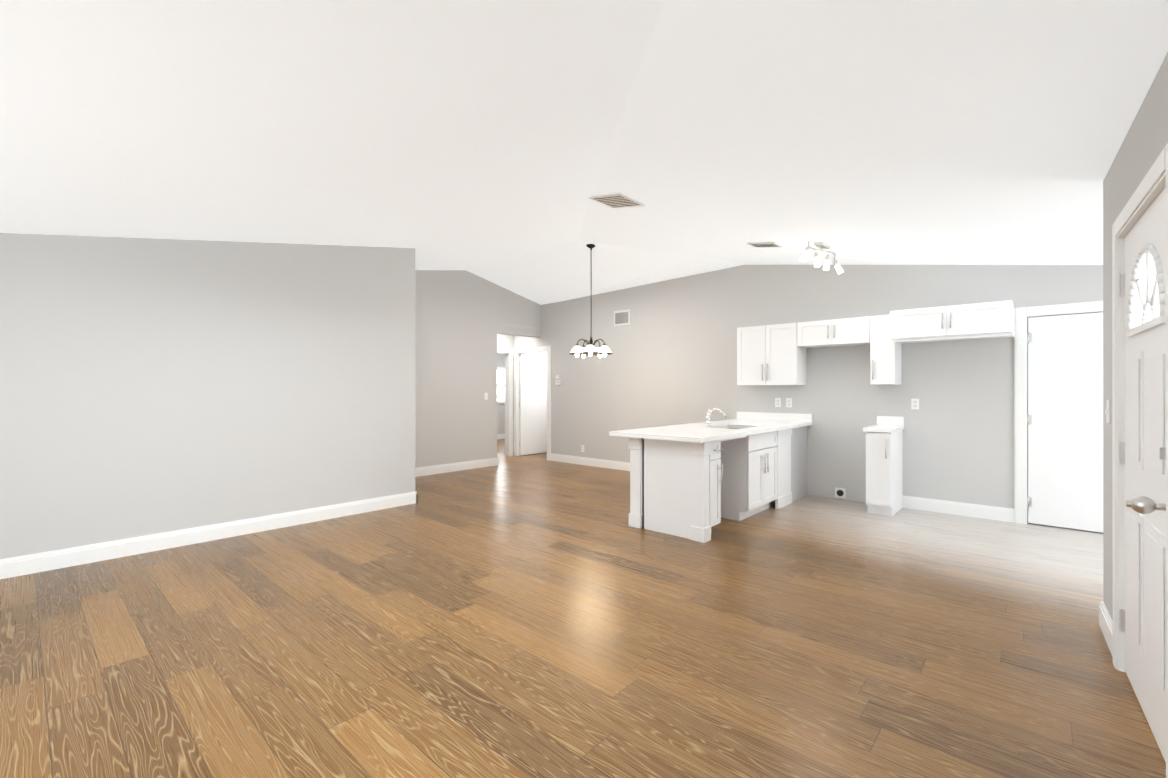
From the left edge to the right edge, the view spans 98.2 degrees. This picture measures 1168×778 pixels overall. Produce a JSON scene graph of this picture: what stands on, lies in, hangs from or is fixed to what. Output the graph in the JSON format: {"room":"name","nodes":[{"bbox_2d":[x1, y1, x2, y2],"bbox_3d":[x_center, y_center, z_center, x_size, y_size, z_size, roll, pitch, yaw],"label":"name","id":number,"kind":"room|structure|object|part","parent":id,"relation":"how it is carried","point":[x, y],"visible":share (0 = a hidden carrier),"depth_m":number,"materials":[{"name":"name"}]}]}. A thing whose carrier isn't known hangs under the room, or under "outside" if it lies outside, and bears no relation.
{"room":"kitchen","nodes":[
{"label":"kitchen","id":0,"kind":"room"},
{"bbox_2d":[0,233,415,558],"bbox_3d":[-3.544,-0.231,4.189,0.140,3.100,4.620,0,0,42],"label":"wall","id":1,"kind":"structure","parent":0,"point":[149,386],"depth_m":4.32,"materials":[{"name":"grey paint"}]},
{"bbox_2d":[0,491,416,578],"bbox_3d":[-3.481,1.251,4.141,0.016,0.135,4.636,0,0,42],"label":"baseboard","id":2,"kind":"structure","parent":1,"relation":"attached to","point":[41,562],"depth_m":4.25,"materials":[{"name":"white wood"}]},
{"bbox_2d":[0,0,663,269],"bbox_3d":[-1.017,-1.378,3.056,10.900,1.148,6.600,0,0,42],"label":"ceiling","id":3,"kind":"structure","parent":0,"point":[453,134],"depth_m":2.36,"materials":[{"name":"white paint"}]},
{"bbox_2d":[415,270,496,467],"bbox_3d":[-2.715,-0.403,8.109,0.910,3.450,2.610,0,0,42],"label":"wall block","id":4,"kind":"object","parent":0,"point":[455,355],"visible":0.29,"depth_m":8.13,"materials":[{"name":"grey paint"}]},
{"bbox_2d":[415,458,497,476],"bbox_3d":[-2.318,1.254,7.857,0.016,0.135,2.486,0,0,42],"label":"baseboard","id":5,"kind":"structure","parent":4,"relation":"attached to","point":[444,468],"depth_m":8.12,"materials":[{"name":"white wood"}]},
{"bbox_2d":[497,353,504,433],"bbox_3d":[-2.924,0.090,12.743,0.140,2.470,4.300,0,0,42],"label":"wall","id":6,"kind":"structure","parent":0,"point":[500,407],"depth_m":13.43,"materials":[{"name":"grey paint"}]},
{"bbox_2d":[497,434,504,438],"bbox_3d":[-2.873,1.258,12.682,0.016,0.135,4.000,0,0,42],"label":"baseboard","id":7,"kind":"structure","parent":6,"relation":"attached to","point":[500,436],"depth_m":13.42,"materials":[{"name":"white wood"}]},
{"bbox_2d":[497,367,504,403],"bbox_3d":[-2.061,-0.099,13.581,0.030,0.970,1.120,0,0,42],"label":"bedroom window","id":8,"kind":"structure","parent":6,"relation":"in","point":[500,385],"depth_m":13.41,"materials":[{"name":"white"}]},
{"bbox_2d":[509,335,512,348],"bbox_3d":[-1.490,0.088,10.071,0.120,2.470,0.110,0,0,42],"label":"wall","id":9,"kind":"structure","parent":0,"point":[510,341],"depth_m":10.03,"materials":[{"name":"grey paint"}]},
{"bbox_2d":[497,285,540,337],"bbox_3d":[-1.207,-1.552,9.203,0.120,1.150,1.030,0,0,42],"label":"wall","id":10,"kind":"structure","parent":0,"point":[518,311],"depth_m":9.11,"materials":[{"name":"grey paint"}]},
{"bbox_2d":[497,334,546,354],"bbox_3d":[-0.713,0.089,10.940,0.120,2.470,4.040,0,0,42],"label":"wall","id":11,"kind":"structure","parent":0,"point":[502,340],"depth_m":9.91,"materials":[{"name":"grey paint"}]},
{"bbox_2d":[0,439,1165,777],"bbox_3d":[-0.501,1.350,5.880,13.900,0.060,11.500,0,0,42],"label":"floor","id":12,"kind":"structure","parent":0,"point":[538,615],"depth_m":2.56,"materials":[{"name":"brown wood"}]},
{"bbox_2d":[645,438,724,541],"bbox_3d":[0.925,0.884,4.698,0.643,0.870,0.200,0,0,42],"label":"base cabinet","id":13,"kind":"object","parent":12,"relation":"on","point":[694,491],"depth_m":4.53,"materials":[{"name":"white wood"}]},
{"bbox_2d":[609,412,811,442],"bbox_3d":[1.538,0.473,5.565,0.980,0.330,2.789,0,0,42],"label":"countertop","id":14,"kind":"structure","parent":13,"relation":"on","point":[750,423],"depth_m":5.23,"materials":[{"name":"white stone"}]},
{"bbox_2d":[705,407,727,424],"bbox_3d":[1.493,0.303,5.651,0.263,0.206,0.121,0,0,42],"label":"faucet","id":15,"kind":"object","parent":14,"relation":"on","point":[709,414],"visible":0.96,"depth_m":5.67,"materials":[{"name":"silver metal"}]},
{"bbox_2d":[725,446,776,520],"bbox_3d":[1.632,0.990,5.488,0.643,0.660,0.740,0,0,42],"label":"base cabinet","id":16,"kind":"object","parent":12,"relation":"on","point":[750,471],"depth_m":5.13,"materials":[{"name":"white wood"}]},
{"bbox_2d":[725,428,792,508],"bbox_3d":[2.003,0.885,5.895,0.654,0.870,0.478,0,0,42],"label":"base cabinet","id":17,"kind":"object","parent":12,"relation":"on","point":[781,441],"depth_m":5.62,"materials":[{"name":"white wood"}]},
{"bbox_2d":[793,426,807,500],"bbox_3d":[2.354,0.885,6.304,0.632,0.870,0.599,0,0,42],"label":"base cabinet","id":18,"kind":"object","parent":12,"relation":"on","point":[800,456],"depth_m":6.13,"materials":[{"name":"white wood"}]},
{"bbox_2d":[863,416,904,515],"bbox_3d":[3.242,0.814,5.468,0.270,1.012,0.661,0,0,42],"label":"base cabinet","id":19,"kind":"object","parent":12,"relation":"on","point":[884,464],"visible":0.98,"depth_m":5.29,"materials":[{"name":"white wood"}]},
{"bbox_2d":[467,241,744,304],"bbox_3d":[1.850,-1.736,6.261,10.900,0.428,2.000,0,0,42],"label":"ceiling","id":20,"kind":"structure","parent":0,"point":[559,273],"depth_m":7.55,"materials":[{"name":"white paint"}]},
{"bbox_2d":[569,244,612,357],"bbox_3d":[0.104,-1.169,6.757,0.573,1.497,0.556,0,0,42],"label":"pendant chandelier","id":21,"kind":"object","parent":20,"relation":"hanging from","point":[590,350],"visible":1,"depth_m":6.66,"materials":[{"name":"white glass"}]},
{"bbox_2d":[513,265,1102,508],"bbox_3d":[1.780,-0.404,7.315,8.670,3.450,0.140,0,0,42],"label":"wall","id":22,"kind":"structure","parent":0,"point":[672,358],"depth_m":6.19,"materials":[{"name":"grey paint"}]},
{"bbox_2d":[497,346,550,460],"bbox_3d":[-1.341,0.263,9.435,1.190,2.120,1.140,0,0,42],"label":"door frame","id":23,"kind":"structure","parent":22,"relation":"attached to","point":[519,351],"depth_m":9.99,"materials":[{"name":"white wood"}]},
{"bbox_3d":[-1.784,0.263,9.724,0.144,2.120,0.980,0,0,42],"label":"hall bedroom door trim","id":24,"kind":"part","parent":23,"relation":"part of","materials":[{"name":"white wood"}]},
{"bbox_2d":[519,354,546,454],"bbox_3d":[-0.963,0.308,10.300,0.221,2.006,0.846,0,0,42],"label":"door","id":25,"kind":"structure","parent":22,"relation":"in","point":[533,404],"depth_m":10.23,"materials":[{"name":"white wood"}]},
{"bbox_2d":[556,375,560,384],"bbox_3d":[-0.472,-0.162,9.214,0.120,0.170,0.030,0,0,42],"label":"thermostat","id":26,"kind":"object","parent":22,"relation":"attached to","point":[558,382],"visible":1,"depth_m":9.20,"materials":[{"name":"white plastic"}]},
{"bbox_2d":[550,453,629,470],"bbox_3d":[0.741,1.254,8.139,3.640,0.135,0.016,0,0,42],"label":"baseboard","id":27,"kind":"structure","parent":22,"relation":"attached to","point":[611,464],"depth_m":8.68,"materials":[{"name":"white wood"}]},
{"bbox_2d":[614,309,629,325],"bbox_3d":[0.618,-1.158,8.251,0.330,0.250,0.013,0,0,42],"label":"air vent","id":28,"kind":"object","parent":22,"relation":"in","point":[621,317],"visible":1,"depth_m":8.24,"materials":[{"name":"white metal"}]},
{"bbox_2d":[737,323,805,384],"bbox_3d":[2.370,-0.424,6.437,0.760,0.750,0.381,0,0,42],"label":"upper cabinet","id":29,"kind":"object","parent":22,"relation":"attached to","point":[774,354],"visible":1,"depth_m":6.29,"materials":[{"name":"white wood"}]},
{"bbox_2d":[775,398,780,406],"bbox_3d":[2.514,0.176,6.559,0.072,0.118,0.008,0,0,42],"label":"outlet","id":30,"kind":"object","parent":22,"relation":"attached to","point":[777,402],"visible":1,"depth_m":6.56,"materials":[{"name":"white plastic"}]},
{"bbox_2d":[786,398,791,406],"bbox_3d":[2.618,0.176,6.466,0.072,0.118,0.008,0,0,42],"label":"outlet","id":31,"kind":"object","parent":22,"relation":"attached to","point":[788,402],"visible":1,"depth_m":6.46,"materials":[{"name":"white plastic"}]},
{"bbox_2d":[797,316,869,347],"bbox_3d":[2.945,-0.655,5.923,0.777,0.290,0.381,0,0,42],"label":"upper cabinet","id":32,"kind":"object","parent":22,"relation":"attached to","point":[837,332],"visible":0.98,"depth_m":5.80,"materials":[{"name":"white wood"}]},
{"bbox_2d":[835,487,845,498],"bbox_3d":[3.068,1.245,6.061,0.120,0.120,0.008,0,0,42],"label":"outlet","id":33,"kind":"object","parent":22,"relation":"attached to","point":[840,492],"visible":1,"depth_m":6.06,"materials":[{"name":"white"}]},
{"bbox_2d":[870,315,900,384],"bbox_3d":[3.325,-0.425,5.582,0.237,0.750,0.381,0,0,42],"label":"upper cabinet","id":34,"kind":"object","parent":22,"relation":"attached to","point":[885,360],"visible":0.98,"depth_m":5.49,"materials":[{"name":"white wood"}]},
{"bbox_2d":[911,399,918,408],"bbox_3d":[3.635,0.165,5.556,0.072,0.118,0.008,0,0,42],"label":"outlet","id":35,"kind":"object","parent":22,"relation":"attached to","point":[914,403],"visible":1,"depth_m":5.55,"materials":[{"name":"white plastic"}]},
{"bbox_2d":[890,300,1013,342],"bbox_3d":[3.679,-0.640,5.078,0.957,0.320,0.661,0,0,42],"label":"upper cabinet","id":36,"kind":"object","parent":22,"relation":"attached to","point":[988,320],"visible":1,"depth_m":4.84,"materials":[{"name":"white wood"}]},
{"bbox_2d":[902,495,1013,522],"bbox_3d":[3.899,1.252,5.314,0.955,0.135,0.016,0,0,42],"label":"baseboard","id":37,"kind":"structure","parent":22,"relation":"attached to","point":[967,509],"depth_m":5.28,"materials":[{"name":"white wood"}]},
{"bbox_2d":[1014,301,1102,523],"bbox_3d":[4.683,0.259,4.702,1.040,2.120,0.164,0,0,42],"label":"door frame","id":38,"kind":"structure","parent":22,"relation":"attached to","point":[1022,315],"depth_m":4.95,"materials":[{"name":"white wood"}]},
{"bbox_2d":[1027,312,1102,532],"bbox_3d":[4.631,0.304,4.649,0.842,2.006,0.123,0,0,42],"label":"door","id":39,"kind":"structure","parent":22,"relation":"in","point":[1065,421],"depth_m":4.76,"materials":[{"name":"white wood"}]},
{"bbox_2d":[576,0,1167,264],"bbox_3d":[0.377,-1.503,3.151,5.350,0.888,8.600,0,0,42],"label":"ceiling","id":40,"kind":"structure","parent":0,"point":[921,132],"depth_m":2.54,"materials":[{"name":"white paint"}]},
{"bbox_2d":[588,193,644,208],"bbox_3d":[0.286,-1.648,4.439,0.357,0.071,0.360,0,0,42],"label":"ceiling vent","id":41,"kind":"object","parent":40,"relation":"in","point":[616,200],"visible":0.98,"depth_m":4.41,"materials":[{"name":"white metal"}]},
{"bbox_2d":[747,242,781,247],"bbox_3d":[1.950,-1.554,5.460,0.298,0.061,0.220,0,0,42],"label":"ceiling vent","id":42,"kind":"object","parent":40,"relation":"in","point":[764,244],"visible":1,"depth_m":5.43,"materials":[{"name":"white metal"}]},
{"bbox_2d":[800,241,843,274],"bbox_3d":[2.408,-1.345,5.133,0.868,0.259,0.117,0,0,-42],"label":"spotlight","id":43,"kind":"object","parent":40,"relation":"attached to","point":[817,263],"visible":1,"depth_m":5.11,"materials":[{"name":"silver metal"}]},
{"bbox_2d":[1027,318,1027,402],"bbox_3d":[5.278,0.070,5.367,1.200,2.500,0.100,0,0,42],"label":"wall","id":44,"kind":"structure","parent":0,"point":[1027,363],"depth_m":5.62,"materials":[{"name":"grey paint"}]},
{"bbox_2d":[1103,52,1167,620],"bbox_3d":[1.130,0.016,0.565,0.379,2.600,5.701,0,0,42],"label":"wall","id":45,"kind":"structure","parent":0,"point":[1143,144],"depth_m":2.53,"materials":[{"name":"grey paint"}]},
{"bbox_2d":[1099,601,1112,656],"bbox_3d":[2.731,1.250,2.637,0.036,0.135,0.496,0,0,42],"label":"baseboard","id":46,"kind":"structure","parent":45,"relation":"attached to","point":[1105,623],"depth_m":2.65,"materials":[{"name":"white wood"}]},
{"bbox_2d":[1105,400,1109,422],"bbox_3d":[2.753,0.118,2.662,0.015,0.120,0.075,0,0,42],"label":"light switch","id":47,"kind":"object","parent":45,"relation":"attached to","point":[1107,411],"visible":1,"depth_m":2.66,"materials":[{"name":"white plastic"}]},
{"bbox_2d":[1112,143,1167,777],"bbox_3d":[2.263,0.257,1.960,0.215,2.120,1.120,0,0,42],"label":"door frame","id":48,"kind":"structure","parent":45,"relation":"attached to","point":[1150,188],"depth_m":2.36,"materials":[{"name":"white wood"}]},
{"bbox_2d":[1121,188,1165,761],"bbox_3d":[2.213,0.300,2.012,0.156,2.010,0.941,0,0,42],"label":"door","id":49,"kind":"structure","parent":45,"relation":"in","point":[1143,446],"depth_m":2.00,"materials":[{"name":"white wood"}]}
]}

